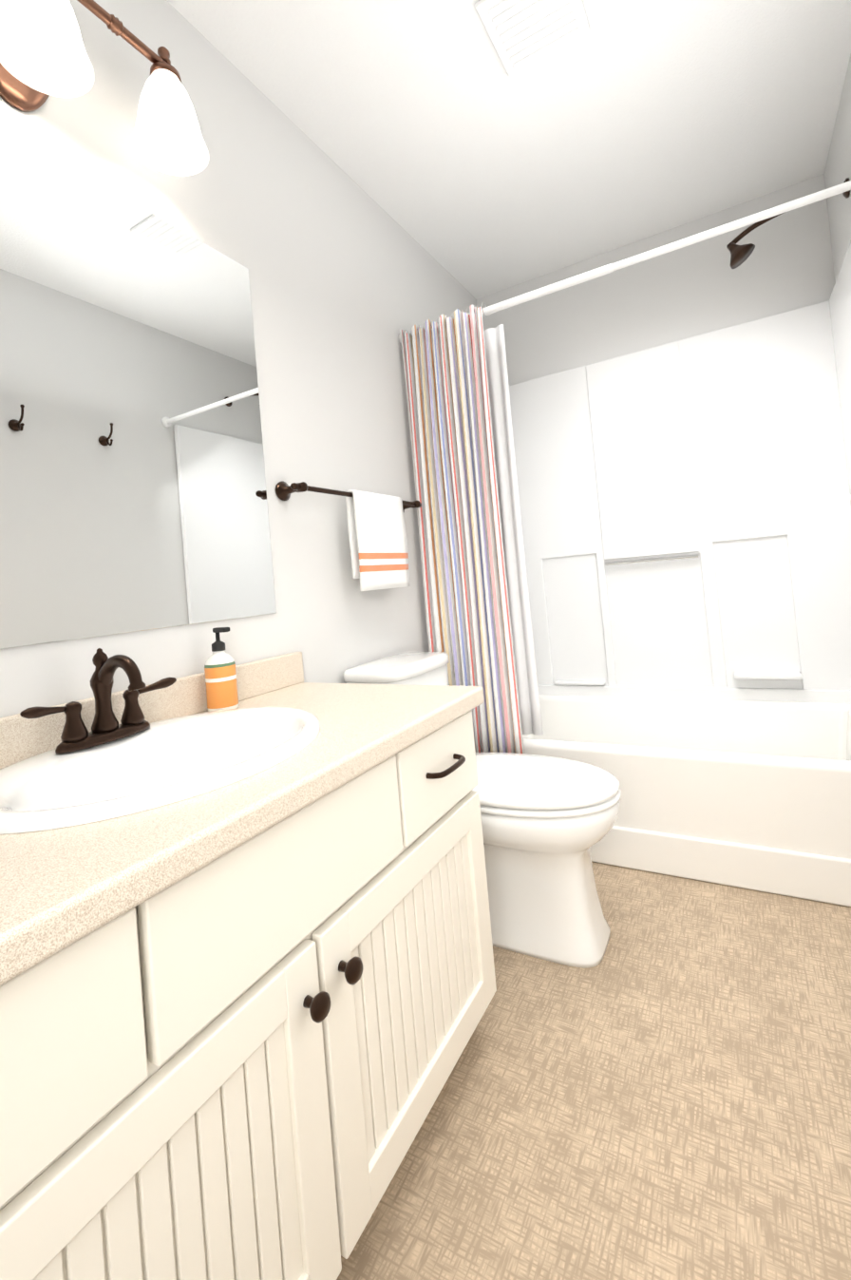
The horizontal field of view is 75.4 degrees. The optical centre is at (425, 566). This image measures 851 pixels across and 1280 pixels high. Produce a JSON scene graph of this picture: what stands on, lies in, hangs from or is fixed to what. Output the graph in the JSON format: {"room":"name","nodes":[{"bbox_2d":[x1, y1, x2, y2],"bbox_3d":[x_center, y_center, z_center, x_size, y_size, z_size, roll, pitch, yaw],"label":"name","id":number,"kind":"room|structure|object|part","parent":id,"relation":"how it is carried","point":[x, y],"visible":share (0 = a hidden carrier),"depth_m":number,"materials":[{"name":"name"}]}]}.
{"room":"bathroom","nodes":[
{"label":"bathroom","id":0,"kind":"room"},
{"bbox_2d":[0,0,477,717],"bbox_3d":[-0.477,-0.145,1.507,0.100,2.500,3.496,-6,-2,30],"label":"wall","id":1,"kind":"structure","parent":0,"point":[350,277],"depth_m":1.61,"materials":[{"name":"white paint"}]},
{"bbox_2d":[0,0,209,175],"bbox_3d":[-0.699,-1.012,0.981,0.190,0.300,0.652,-6,-2,30],"label":"sconce","id":2,"kind":"object","parent":1,"relation":"attached to","point":[43,55],"visible":1,"depth_m":1.03,"materials":[{"name":"white glass"}]},
{"bbox_3d":[-0.679,-0.969,0.970,0.152,0.155,0.152,-6,-2,30],"label":"lamp shade","id":3,"kind":"part","parent":2,"relation":"part of","materials":[{"name":"white glass"}]},
{"bbox_3d":[-0.555,-0.974,1.188,0.152,0.155,0.152,-6,-2,30],"label":"lamp shade","id":4,"kind":"part","parent":2,"relation":"part of","materials":[{"name":"white glass"}]},
{"bbox_2d":[0,125,276,649],"bbox_3d":[-0.691,-0.333,1.061,0.004,0.944,0.997,-6,-2,30],"label":"mirror","id":5,"kind":"object","parent":1,"relation":"attached to","point":[133,494],"visible":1,"depth_m":1.14,"materials":[{"name":"clear glass"}]},
{"bbox_2d":[275,480,421,591],"bbox_3d":[-0.198,-0.086,1.786,0.094,0.328,0.689,-6,-2,30],"label":"towel rail","id":6,"kind":"object","parent":1,"relation":"attached to","point":[377,540],"visible":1,"depth_m":1.76,"materials":[{"name":"white fabric"}]},
{"bbox_3d":[-0.364,-0.214,1.524,0.089,0.056,0.056,-6,-2,30],"label":"post","id":7,"kind":"part","parent":6,"relation":"part of","materials":[{"name":"brown metal"}]},
{"bbox_2d":[345,488,410,591],"bbox_3d":[-0.151,-0.084,1.816,0.042,0.318,0.278,-6,-2,30],"label":"towel","id":8,"kind":"object","parent":6,"relation":"hanging from","point":[376,526],"depth_m":1.77,"materials":[{"name":"fabric"}]},
{"bbox_3d":[-0.060,-0.228,2.058,0.089,0.056,0.056,-6,-2,30],"label":"post","id":9,"kind":"part","parent":6,"relation":"part of","materials":[{"name":"brown metal"}]},
{"bbox_2d":[399,180,850,753],"bbox_3d":[0.639,-0.172,1.825,1.518,1.675,0.170,-6,-2,30],"label":"rail","id":10,"kind":"object","parent":1,"relation":"attached to","point":[473,559],"visible":0.92,"depth_m":2.05,"materials":[{"name":"white"}]},
{"bbox_2d":[400,304,525,753],"bbox_3d":[0.127,-0.118,2.059,0.350,1.670,0.067,-6,-2,30],"label":"curtain","id":11,"kind":"object","parent":10,"relation":"hanging from","point":[466,591],"depth_m":2.04,"materials":[{"name":"multicoloured fabric"}]},
{"bbox_3d":[0.904,-1.011,1.641,0.708,0.023,0.023,-6,-2,30],"label":"rod","id":12,"kind":"part","parent":10,"relation":"part of","materials":[{"name":"white metal"}]},
{"bbox_2d":[167,0,850,299],"bbox_3d":[0.111,-1.491,1.138,1.720,0.060,3.496,-6,-2,30],"label":"ceiling","id":13,"kind":"structure","parent":0,"point":[450,145],"depth_m":1.78,"materials":[{"name":"white paint"}]},
{"bbox_2d":[475,0,591,76],"bbox_3d":[0.290,-1.458,1.465,0.240,0.018,0.240,-6,-2,30],"label":"ceiling vent","id":14,"kind":"object","parent":13,"relation":"in","point":[523,34],"visible":1,"depth_m":1.48,"materials":[{"name":"white plastic"}]},
{"bbox_2d":[336,861,850,1279],"bbox_3d":[0.334,1.058,1.074,1.720,0.060,3.496,-6,-2,30],"label":"floor","id":15,"kind":"structure","parent":0,"point":[661,1090],"depth_m":1.03,"materials":[{"name":"tile"}]},
{"bbox_2d":[0,648,496,1279],"bbox_3d":[-0.365,0.605,0.885,0.573,0.956,1.155,-6,-2,30],"label":"bathroom vanity","id":16,"kind":"object","parent":15,"relation":"on","point":[247,981],"visible":1,"depth_m":0.70,"materials":[{"name":"white paint"}]},
{"bbox_3d":[-0.368,0.431,0.424,0.019,0.169,0.308,-6,-2,30],"label":"drawer","id":17,"kind":"part","parent":16,"relation":"part of","materials":[{"name":"white paint"}]},
{"bbox_2d":[19,648,176,754],"bbox_3d":[-0.543,0.225,0.969,0.145,0.165,0.275,-6,-2,30],"label":"faucet","id":18,"kind":"object","parent":16,"relation":"on","point":[106,735],"depth_m":0.97,"materials":[{"name":"brown metal"}]},
{"bbox_2d":[0,706,321,880],"bbox_3d":[-0.429,0.313,0.906,0.462,0.400,0.556,-6,-2,30],"label":"sink","id":19,"kind":"object","parent":16,"relation":"in","point":[77,782],"depth_m":0.92,"materials":[{"name":"white ceramic"}]},
{"bbox_3d":[-0.279,0.750,0.523,0.019,0.445,0.556,-6,-2,30],"label":"door frame","id":20,"kind":"part","parent":16,"relation":"part of","materials":[{"name":"white paint"}]},
{"bbox_2d":[204,627,238,711],"bbox_3d":[-0.463,0.230,1.240,0.067,0.185,0.066,-6,-2,30],"label":"soap dispenser","id":21,"kind":"object","parent":16,"relation":"on","point":[220,679],"visible":1,"depth_m":1.22,"materials":[{"name":"orange plastic"}]},
{"bbox_3d":[-0.146,0.584,0.733,0.033,0.033,0.033,-6,-2,30],"label":"knob","id":22,"kind":"part","parent":16,"relation":"part of","materials":[{"name":"brown metal"}]},
{"bbox_3d":[-0.109,0.582,0.796,0.033,0.033,0.033,-6,-2,30],"label":"knob","id":23,"kind":"part","parent":16,"relation":"part of","materials":[{"name":"brown metal"}]},
{"bbox_3d":[-0.001,0.737,1.009,0.019,0.445,0.543,-6,-2,30],"label":"door frame","id":24,"kind":"part","parent":16,"relation":"part of","materials":[{"name":"white paint"}]},
{"bbox_3d":[0.029,0.414,1.119,0.019,0.169,0.309,-6,-2,30],"label":"drawer","id":25,"kind":"part","parent":16,"relation":"part of","materials":[{"name":"white paint"}]},
{"bbox_3d":[0.047,0.400,1.099,0.036,0.011,0.126,-6,-2,30],"label":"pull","id":26,"kind":"part","parent":16,"relation":"part of","materials":[{"name":"brown metal"}]},
{"bbox_2d":[343,651,621,967],"bbox_3d":[0.189,0.665,1.643,0.758,0.777,0.376,-6,-2,30],"label":"toilet","id":27,"kind":"object","parent":15,"relation":"on","point":[548,823],"visible":0.62,"depth_m":1.47,"materials":[{"name":"white ceramic"}]},
{"bbox_3d":[-0.078,0.322,1.786,0.216,0.038,0.376,-6,-2,30],"label":"tank lid","id":28,"kind":"part","parent":27,"relation":"part of","materials":[{"name":"white ceramic"}]},
{"bbox_3d":[0.288,0.846,1.591,0.555,0.397,0.374,-6,-2,30],"label":"bowl","id":29,"kind":"part","parent":27,"relation":"part of","materials":[{"name":"white ceramic"}]},
{"bbox_3d":[0.278,0.611,1.590,0.537,0.026,0.372,-6,-2,30],"label":"lid","id":30,"kind":"part","parent":27,"relation":"part of","materials":[{"name":"white ceramic"}]},
{"bbox_3d":[0.283,0.636,1.588,0.536,0.016,0.376,-6,-2,30],"label":"seat","id":31,"kind":"part","parent":27,"relation":"part of","materials":[{"name":"white ceramic"}]},
{"bbox_2d":[509,240,850,907],"bbox_3d":[0.863,0.013,2.181,1.514,1.985,0.800,-6,-2,30],"label":"bathtub","id":32,"kind":"object","parent":15,"relation":"on","point":[686,516],"visible":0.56,"depth_m":2.33,"materials":[{"name":"white plastic"}]},
{"bbox_2d":[477,173,836,385],"bbox_3d":[1.064,-0.253,2.580,1.520,2.500,0.100,-6,-2,30],"label":"wall","id":33,"kind":"structure","parent":0,"point":[702,287],"depth_m":2.47,"materials":[{"name":"white paint"}]},
{"bbox_2d":[823,53,850,280],"bbox_3d":[0.922,-0.288,0.705,0.100,2.500,3.496,-6,-2,30],"label":"wall","id":34,"kind":"structure","parent":0,"point":[838,168],"depth_m":1.94,"materials":[{"name":"white paint"}]},
{"bbox_2d":[726,177,850,268],"bbox_3d":[1.263,-1.194,1.930,0.364,0.172,0.094,-6,-2,30],"label":"shower head","id":35,"kind":"object","parent":34,"relation":"attached to","point":[740,255],"visible":0.65,"depth_m":1.98},
{"bbox_3d":[1.256,-1.221,1.933,0.353,0.088,0.017,-6,-2,30],"label":"arm","id":36,"kind":"part","parent":35,"relation":"part of"}
]}

